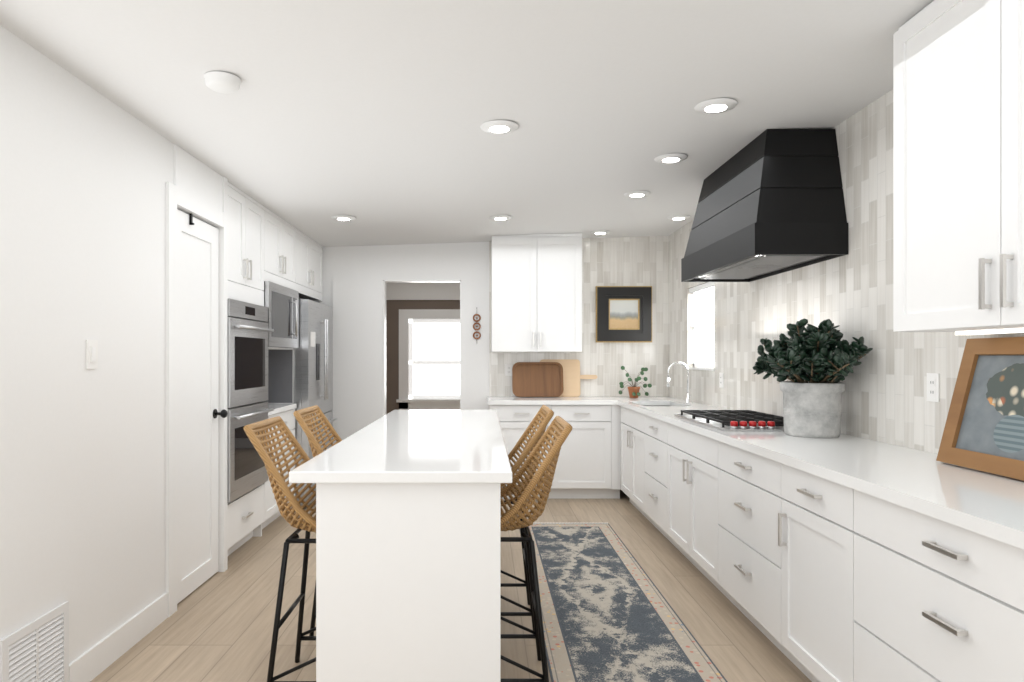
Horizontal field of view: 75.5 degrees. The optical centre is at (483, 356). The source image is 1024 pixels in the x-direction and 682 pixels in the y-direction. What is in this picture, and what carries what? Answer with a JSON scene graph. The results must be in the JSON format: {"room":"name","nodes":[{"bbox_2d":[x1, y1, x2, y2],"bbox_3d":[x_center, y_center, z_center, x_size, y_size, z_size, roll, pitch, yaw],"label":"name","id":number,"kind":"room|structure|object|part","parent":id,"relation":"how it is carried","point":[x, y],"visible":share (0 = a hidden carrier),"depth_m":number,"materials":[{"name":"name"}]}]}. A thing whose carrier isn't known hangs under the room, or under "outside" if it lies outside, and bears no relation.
{"room":"kitchen","nodes":[
{"label":"kitchen","id":0,"kind":"room"},
{"bbox_2d":[0,25,220,663],"bbox_3d":[-1.970,0.000,2.610,0.740,2.620,8.220,0,0,0],"label":"wall","id":1,"kind":"structure","parent":0,"point":[86,172],"depth_m":2.61,"materials":[{"name":"paint"}]},
{"bbox_2d":[0,601,68,681],"bbox_3d":[-1.593,1.115,2.350,0.014,0.360,0.350,0,0,0],"label":"air vent","id":2,"kind":"object","parent":1,"relation":"in","point":[36,650],"visible":0.98,"depth_m":2.37,"materials":[{"name":"white metal"}]},
{"bbox_2d":[86,340,97,368],"bbox_3d":[-1.593,-0.011,2.692,0.012,0.118,0.073,0,0,0],"label":"switch plate","id":3,"kind":"object","parent":1,"relation":"attached to","point":[91,354],"visible":1,"depth_m":2.68,"materials":[{"name":"paint"}]},
{"bbox_2d":[69,593,167,681],"bbox_3d":[-1.593,1.248,0.909,0.014,0.125,4.817,0,0,0],"label":"baseboard","id":4,"kind":"structure","parent":1,"relation":"attached to","point":[94,661],"depth_m":2.87,"materials":[{"name":"paint"}]},
{"bbox_2d":[165,144,227,616],"bbox_3d":[-1.589,0.105,3.697,0.020,2.409,0.755,0,0,0],"label":"door frame","id":5,"kind":"structure","parent":1,"relation":"attached to","point":[199,188],"depth_m":3.41,"materials":[{"name":"paint"}]},
{"bbox_2d":[177,209,227,603],"bbox_3d":[-1.592,0.259,3.713,0.114,2.087,0.606,0,0,0],"label":"pantry door","id":6,"kind":"structure","parent":1,"relation":"in","point":[198,413],"depth_m":3.74,"materials":[{"name":"paint"}]},
{"bbox_2d":[300,232,322,302],"bbox_3d":[-1.900,0.106,6.095,0.600,2.408,0.967,0,0,0],"label":"tall cabinet","id":7,"kind":"object","parent":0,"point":[311,253],"depth_m":6.12,"materials":[{"name":"paint"}]},
{"bbox_2d":[386,283,459,413],"bbox_3d":[-0.700,0.000,9.545,4.040,2.620,0.150,0,0,0],"label":"wall","id":8,"kind":"structure","parent":0,"point":[422,296],"depth_m":9.46,"materials":[{"name":"paint"}]},
{"bbox_2d":[396,309,459,409],"bbox_3d":[-0.590,0.050,9.525,1.310,1.470,0.170,0,0,0],"label":"window","id":9,"kind":"structure","parent":8,"relation":"in","point":[434,359],"depth_m":9.60,"materials":[{"name":"glass"}]},
{"bbox_2d":[90,489,811,681],"bbox_3d":[-0.275,1.360,4.025,4.650,0.100,11.450,0,0,0],"label":"floor","id":10,"kind":"structure","parent":0,"point":[217,626],"depth_m":3.31,"materials":[{"name":"brown wood"}]},
{"bbox_2d":[228,182,267,555],"bbox_3d":[-1.900,0.106,4.444,0.600,2.408,0.769,0,0,0],"label":"tall cabinet","id":11,"kind":"object","parent":10,"relation":"on","point":[265,244],"depth_m":4.47,"materials":[{"name":"paint"}]},
{"bbox_2d":[228,298,273,501],"bbox_3d":[-1.832,0.273,4.444,0.636,1.270,0.725,0,0,0],"label":"oven","id":12,"kind":"object","parent":11,"relation":"in","point":[248,329],"visible":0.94,"depth_m":4.34,"materials":[{"name":"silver metal"}]},
{"bbox_2d":[244,416,315,681],"bbox_3d":[-0.627,0.781,2.630,0.521,1.058,0.457,0,0,0],"label":"stool","id":13,"kind":"object","parent":10,"relation":"on","point":[281,489],"visible":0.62,"depth_m":2.54,"materials":[{"name":"beige wicker"}]},
{"bbox_2d":[268,210,299,523],"bbox_3d":[-1.900,0.106,5.220,0.600,2.408,0.818,0,0,0],"label":"tall cabinet","id":14,"kind":"object","parent":10,"relation":"on","point":[283,238],"depth_m":5.48,"materials":[{"name":"paint"}]},
{"bbox_2d":[264,281,298,347],"bbox_3d":[-1.790,-0.317,5.220,0.521,0.478,0.776,0,0,0],"label":"microwave","id":15,"kind":"object","parent":14,"relation":"in","point":[281,302],"visible":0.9,"depth_m":5.15,"materials":[{"name":"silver metal"}]},
{"bbox_2d":[268,403,296,415],"bbox_3d":[-1.886,0.415,5.220,0.602,0.040,0.780,0,0,0],"label":"countertop","id":16,"kind":"structure","parent":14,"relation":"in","point":[280,407],"depth_m":5.31,"materials":[{"name":"stone"}]},
{"bbox_2d":[293,298,336,505],"bbox_3d":[-1.800,0.398,6.095,0.721,1.825,0.910,0,0,0],"label":"fridge","id":17,"kind":"object","parent":10,"relation":"on","point":[313,369],"visible":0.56,"depth_m":5.78,"materials":[{"name":"silver metal"}]},
{"bbox_2d":[293,405,341,635],"bbox_3d":[-0.627,0.781,3.270,0.521,1.058,0.457,0,0,0],"label":"stool","id":18,"kind":"object","parent":10,"relation":"on","point":[303,417],"visible":0.21,"depth_m":3.29,"materials":[{"name":"brown wicker"}]},
{"bbox_2d":[316,483,499,681],"bbox_3d":[-0.263,0.873,3.610,0.645,0.874,2.600,0,0,0],"label":"kitchen island","id":19,"kind":"object","parent":10,"relation":"on","point":[407,582],"visible":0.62,"depth_m":2.31,"materials":[{"name":"paint"}]},
{"bbox_2d":[289,410,511,482],"bbox_3d":[-0.285,0.415,3.610,0.770,0.040,2.680,0,0,0],"label":"island countertop","id":20,"kind":"structure","parent":19,"relation":"on","point":[431,446],"depth_m":2.70,"materials":[{"name":"stone"}]},
{"bbox_2d":[500,405,553,630],"bbox_3d":[0.072,0.781,3.290,0.521,1.058,0.457,0,0,0],"label":"stool","id":21,"kind":"object","parent":10,"relation":"on","point":[545,413],"visible":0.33,"depth_m":3.17,"materials":[{"name":"brown wicker"}]},
{"bbox_2d":[500,416,571,681],"bbox_3d":[0.072,0.781,2.650,0.521,1.058,0.457,0,0,0],"label":"stool","id":22,"kind":"object","parent":10,"relation":"on","point":[514,516],"visible":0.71,"depth_m":2.51,"materials":[{"name":"brown wicker"}]},
{"bbox_2d":[490,405,621,498],"bbox_3d":[0.662,0.873,6.295,1.201,0.874,0.600,0,0,0],"label":"base cabinet","id":23,"kind":"object","parent":10,"relation":"on","point":[588,466],"visible":0.48,"depth_m":6.03,"materials":[{"name":"paint"}]},
{"bbox_2d":[487,397,614,404],"bbox_3d":[0.625,0.415,6.283,1.170,0.040,0.606,0,0,0],"label":"countertop","id":24,"kind":"structure","parent":23,"relation":"on","point":[491,400],"depth_m":6.00,"materials":[{"name":"stone"}]},
{"bbox_2d":[512,362,563,396],"bbox_3d":[0.535,0.223,6.497,0.500,0.344,0.106,0,0,0],"label":"tray","id":25,"kind":"object","parent":24,"relation":"on","point":[537,379],"visible":0.98,"depth_m":6.49,"materials":[{"name":"brown wood"}]},
{"bbox_2d":[540,359,596,396],"bbox_3d":[0.845,0.209,6.546,0.570,0.370,0.053,0,0,0],"label":"paddle cutting board","id":26,"kind":"object","parent":24,"relation":"on","point":[572,376],"visible":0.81,"depth_m":6.54,"materials":[{"name":"brown wood"}]},
{"bbox_2d":[529,523,727,681],"bbox_3d":[0.627,1.306,3.405,0.705,0.007,3.510,0,0,0],"label":"rug","id":27,"kind":"object","parent":10,"relation":"on","point":[609,614],"visible":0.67,"depth_m":3.30,"materials":[{"name":"blue fabric"}]},
{"bbox_2d":[621,406,640,511],"bbox_3d":[1.545,0.873,5.540,0.600,0.874,0.880,0,0,0],"label":"base cabinet","id":28,"kind":"object","parent":10,"relation":"on","point":[631,425],"depth_m":5.54,"materials":[{"name":"paint"}]},
{"bbox_2d":[641,413,664,535],"bbox_3d":[1.545,0.873,4.780,0.600,0.874,0.760,0,0,0],"label":"base cabinet","id":29,"kind":"object","parent":10,"relation":"on","point":[652,429],"depth_m":4.83,"materials":[{"name":"paint"}]},
{"bbox_2d":[665,422,708,579],"bbox_3d":[1.545,0.873,3.980,0.600,0.874,0.960,0,0,0],"label":"base cabinet","id":30,"kind":"object","parent":10,"relation":"on","point":[686,451],"depth_m":4.01,"materials":[{"name":"paint"}]},
{"bbox_2d":[709,438,776,646],"bbox_3d":[1.545,0.873,3.130,0.600,0.874,0.860,0,0,0],"label":"base cabinet","id":31,"kind":"object","parent":10,"relation":"on","point":[742,483],"depth_m":3.14,"materials":[{"name":"paint"}]},
{"bbox_2d":[777,462,836,681],"bbox_3d":[1.545,0.873,2.490,0.600,0.874,0.540,0,0,0],"label":"base cabinet","id":32,"kind":"object","parent":10,"relation":"on","point":[813,578],"depth_m":2.54,"materials":[{"name":"paint"}]},
{"bbox_2d":[837,483,1023,681],"bbox_3d":[1.545,0.873,1.790,0.600,0.874,0.980,0,0,0],"label":"base cabinet","id":33,"kind":"object","parent":10,"relation":"on","point":[921,597],"depth_m":1.88,"materials":[{"name":"paint"}]},
{"bbox_2d":[615,397,1023,549],"bbox_3d":[1.534,0.415,3.493,0.628,0.040,6.186,0,0,0],"label":"countertop","id":34,"kind":"structure","parent":33,"relation":"on","point":[990,505],"depth_m":2.28,"materials":[{"name":"stone"}]},
{"bbox_2d":[619,366,651,397],"bbox_3d":[1.461,0.240,6.367,0.304,0.309,0.186,0,0,0],"label":"plant","id":35,"kind":"object","parent":34,"relation":"on","point":[634,391],"visible":1,"depth_m":6.36,"materials":[{"name":"green plant"}]},
{"bbox_2d":[666,362,691,403],"bbox_3d":[1.666,0.216,5.595,0.212,0.356,0.104,0,0,0],"label":"faucet","id":36,"kind":"object","parent":34,"relation":"on","point":[688,397],"visible":1,"depth_m":5.61,"materials":[{"name":"silver metal"}]},
{"bbox_2d":[674,410,783,430],"bbox_3d":[1.545,0.371,3.960,0.530,0.047,0.920,0,0,0],"label":"cooktop","id":37,"kind":"object","parent":34,"relation":"in","point":[736,420],"visible":0.98,"depth_m":3.85,"materials":[{"name":"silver metal"}]},
{"bbox_2d":[780,381,844,437],"bbox_3d":[1.655,0.260,3.325,0.296,0.268,0.296,0,0,0],"label":"planter","id":38,"kind":"object","parent":34,"relation":"on","point":[811,410],"visible":0.98,"depth_m":3.21,"materials":[{"name":"concrete"}]},
{"bbox_2d":[753,318,872,382],"bbox_3d":[1.594,-0.011,3.365,0.483,0.354,0.748,0,0,0],"label":"jade plant","id":39,"kind":"object","parent":38,"relation":"in","point":[801,356],"visible":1,"depth_m":3.21,"materials":[{"name":"green plant"}]},
{"bbox_2d":[936,337,1023,480],"bbox_3d":[1.766,0.163,2.165,0.142,0.462,0.610,0,0,0],"label":"picture","id":40,"kind":"object","parent":34,"relation":"on","point":[949,452],"visible":0.96,"depth_m":2.39,"materials":[{"name":"brown wood"}]},
{"bbox_2d":[956,355,1023,460],"bbox_3d":[1.771,0.164,2.165,0.095,0.340,0.488,0,0,0],"label":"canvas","id":41,"kind":"object","parent":40,"relation":"attached to","point":[993,421],"visible":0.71,"depth_m":2.27},
{"bbox_2d":[0,0,933,246],"bbox_3d":[-0.275,-1.270,4.025,4.650,0.340,11.450,0,0,0],"label":"ceiling","id":42,"kind":"structure","parent":0,"point":[371,116],"depth_m":2.87,"materials":[{"name":"paint"}]},
{"bbox_2d":[204,71,240,93],"bbox_3d":[-1.045,-1.095,2.645,0.140,0.040,0.140,0,0,0],"label":"smoke detector","id":43,"kind":"object","parent":42,"relation":"attached to","point":[222,82],"visible":1,"depth_m":2.60,"materials":[{"name":"white plastic"}]},
{"bbox_2d":[332,215,355,220],"bbox_3d":[-1.115,-1.106,5.270,0.191,0.012,0.191,0,0,-6],"label":"recessed light","id":44,"kind":"object","parent":42,"relation":"in","point":[338,217],"depth_m":5.24,"materials":[{"name":"white"}]},
{"bbox_2d":[480,120,517,133],"bbox_3d":[0.080,-1.145,3.300,0.191,0.012,0.191,0,0,-24],"label":"recessed light","id":45,"kind":"object","parent":42,"relation":"in","point":[496,126],"depth_m":3.28,"materials":[{"name":"white"}]},
{"bbox_2d":[489,215,511,219],"bbox_3d":[0.143,-1.147,5.450,0.191,0.012,0.191,0,0,-39],"label":"recessed light","id":46,"kind":"object","parent":42,"relation":"in","point":[496,217],"depth_m":5.43,"materials":[{"name":"white"}]},
{"bbox_2d":[590,230,609,234],"bbox_3d":[1.111,-1.177,6.260,0.191,0.012,0.191,0,0,-39],"label":"recessed light","id":47,"kind":"object","parent":42,"relation":"in","point":[599,232],"depth_m":6.22,"materials":[{"name":"white"}]},
{"bbox_2d":[624,191,650,197],"bbox_3d":[1.115,-1.178,4.790,0.191,0.012,0.191,0,0,-9],"label":"recessed light","id":48,"kind":"object","parent":42,"relation":"in","point":[634,194],"depth_m":4.76,"materials":[{"name":"white"}]},
{"bbox_2d":[654,153,687,163],"bbox_3d":[1.117,-1.178,3.930,0.191,0.012,0.191,0,0,-9],"label":"recessed light","id":49,"kind":"object","parent":42,"relation":"in","point":[673,157],"depth_m":3.90,"materials":[{"name":"white"}]},
{"bbox_2d":[667,215,689,219],"bbox_3d":[1.680,-1.196,5.680,0.191,0.012,0.191,0,0,-6],"label":"recessed light","id":50,"kind":"object","parent":42,"relation":"in","point":[677,217],"depth_m":5.65,"materials":[{"name":"white"}]},
{"bbox_2d":[694,98,736,113],"bbox_3d":[1.095,-1.177,3.110,0.191,0.012,0.191,0,0,-24],"label":"recessed light","id":51,"kind":"object","parent":42,"relation":"in","point":[716,105],"depth_m":3.09,"materials":[{"name":"white"}]},
{"bbox_2d":[321,242,667,443],"bbox_3d":[-0.185,0.000,6.643,4.310,2.620,0.155,0,0,0],"label":"wall","id":52,"kind":"structure","parent":0,"point":[354,277],"depth_m":6.60,"materials":[{"name":"paint"}]},
{"bbox_2d":[383,280,460,415],"bbox_3d":[-0.610,0.270,6.660,0.782,2.081,0.128,0,0,0],"label":"trim","id":53,"kind":"structure","parent":52,"relation":"attached to","point":[384,323],"depth_m":6.60,"materials":[{"name":"paint"}]},
{"bbox_2d":[473,314,480,338],"bbox_3d":[-0.065,-0.312,6.585,0.081,0.364,0.023,0,0,0],"label":"decor","id":54,"kind":"object","parent":52,"relation":"attached to","point":[476,321],"visible":1,"depth_m":6.58,"materials":[{"name":"brown wood"}]},
{"bbox_2d":[505,364,512,375],"bbox_3d":[0.255,0.131,6.584,0.072,0.116,0.008,0,0,0],"label":"electrical outlet plate","id":55,"kind":"object","parent":52,"relation":"attached to","point":[508,367],"depth_m":6.58,"materials":[{"name":"white plastic"}]},
{"bbox_2d":[491,233,581,351],"bbox_3d":[0.510,-0.615,6.413,0.860,1.129,0.346,0,0,0],"label":"upper cabinet","id":56,"kind":"object","parent":52,"relation":"attached to","point":[536,292],"visible":1,"depth_m":6.28,"materials":[{"name":"paint"}]},
{"bbox_2d":[489,236,668,395],"bbox_3d":[0.955,-0.458,6.593,1.789,1.704,0.011,0,0,0],"label":"tile","id":57,"kind":"structure","parent":52,"relation":"attached to","point":[628,261],"depth_m":6.59,"materials":[{"name":"beige tile"}]},
{"bbox_2d":[596,286,651,341],"bbox_3d":[1.400,-0.425,6.565,0.560,0.560,0.040,0,0,0],"label":"picture","id":58,"kind":"object","parent":57,"relation":"attached to","point":[605,295],"depth_m":6.55,"materials":[{"name":"black metal"}]},
{"bbox_3d":[1.400,-0.425,6.580,0.281,0.281,0.010,0,0,0],"label":"canvas picture at the back","id":59,"kind":"part","parent":58,"relation":"part of","materials":[{"name":"fabric"}]},
{"bbox_2d":[668,89,1023,453],"bbox_3d":[1.910,0.000,2.610,0.120,2.620,8.220,0,0,0],"label":"wall","id":60,"kind":"structure","parent":0,"point":[884,397],"depth_m":3.28,"materials":[{"name":"tile"}]},
{"bbox_2d":[688,282,714,370],"bbox_3d":[1.899,-0.255,5.630,0.122,0.730,0.720,0,0,0],"label":"window","id":61,"kind":"structure","parent":60,"relation":"in","point":[705,326],"depth_m":5.70,"materials":[{"name":"white glass"}]},
{"bbox_2d":[719,373,722,387],"bbox_3d":[1.846,0.180,5.120,0.007,0.116,0.072,0,0,0],"label":"electrical outlet plate","id":62,"kind":"object","parent":60,"relation":"attached to","point":[720,374],"depth_m":5.11,"materials":[{"name":"white plastic"}]},
{"bbox_2d":[681,129,847,281],"bbox_3d":[1.611,-0.858,3.960,0.474,0.677,1.240,0,0,0],"label":"range hood","id":63,"kind":"object","parent":60,"relation":"attached to","point":[771,202],"visible":1,"depth_m":3.44,"materials":[{"name":"black metal"}]},
{"bbox_2d":[927,373,939,401],"bbox_3d":[1.846,0.126,2.710,0.007,0.116,0.072,0,0,0],"label":"electrical outlet plate","id":64,"kind":"object","parent":60,"relation":"attached to","point":[933,387],"depth_m":2.70,"materials":[{"name":"white plastic"}]},
{"bbox_2d":[893,0,1023,334],"bbox_3d":[1.669,-0.642,1.870,0.358,1.104,1.060,0,0,0],"label":"upper cabinet","id":65,"kind":"object","parent":60,"relation":"attached to","point":[958,167],"visible":1,"depth_m":2.05,"materials":[{"name":"paint"}]}
]}

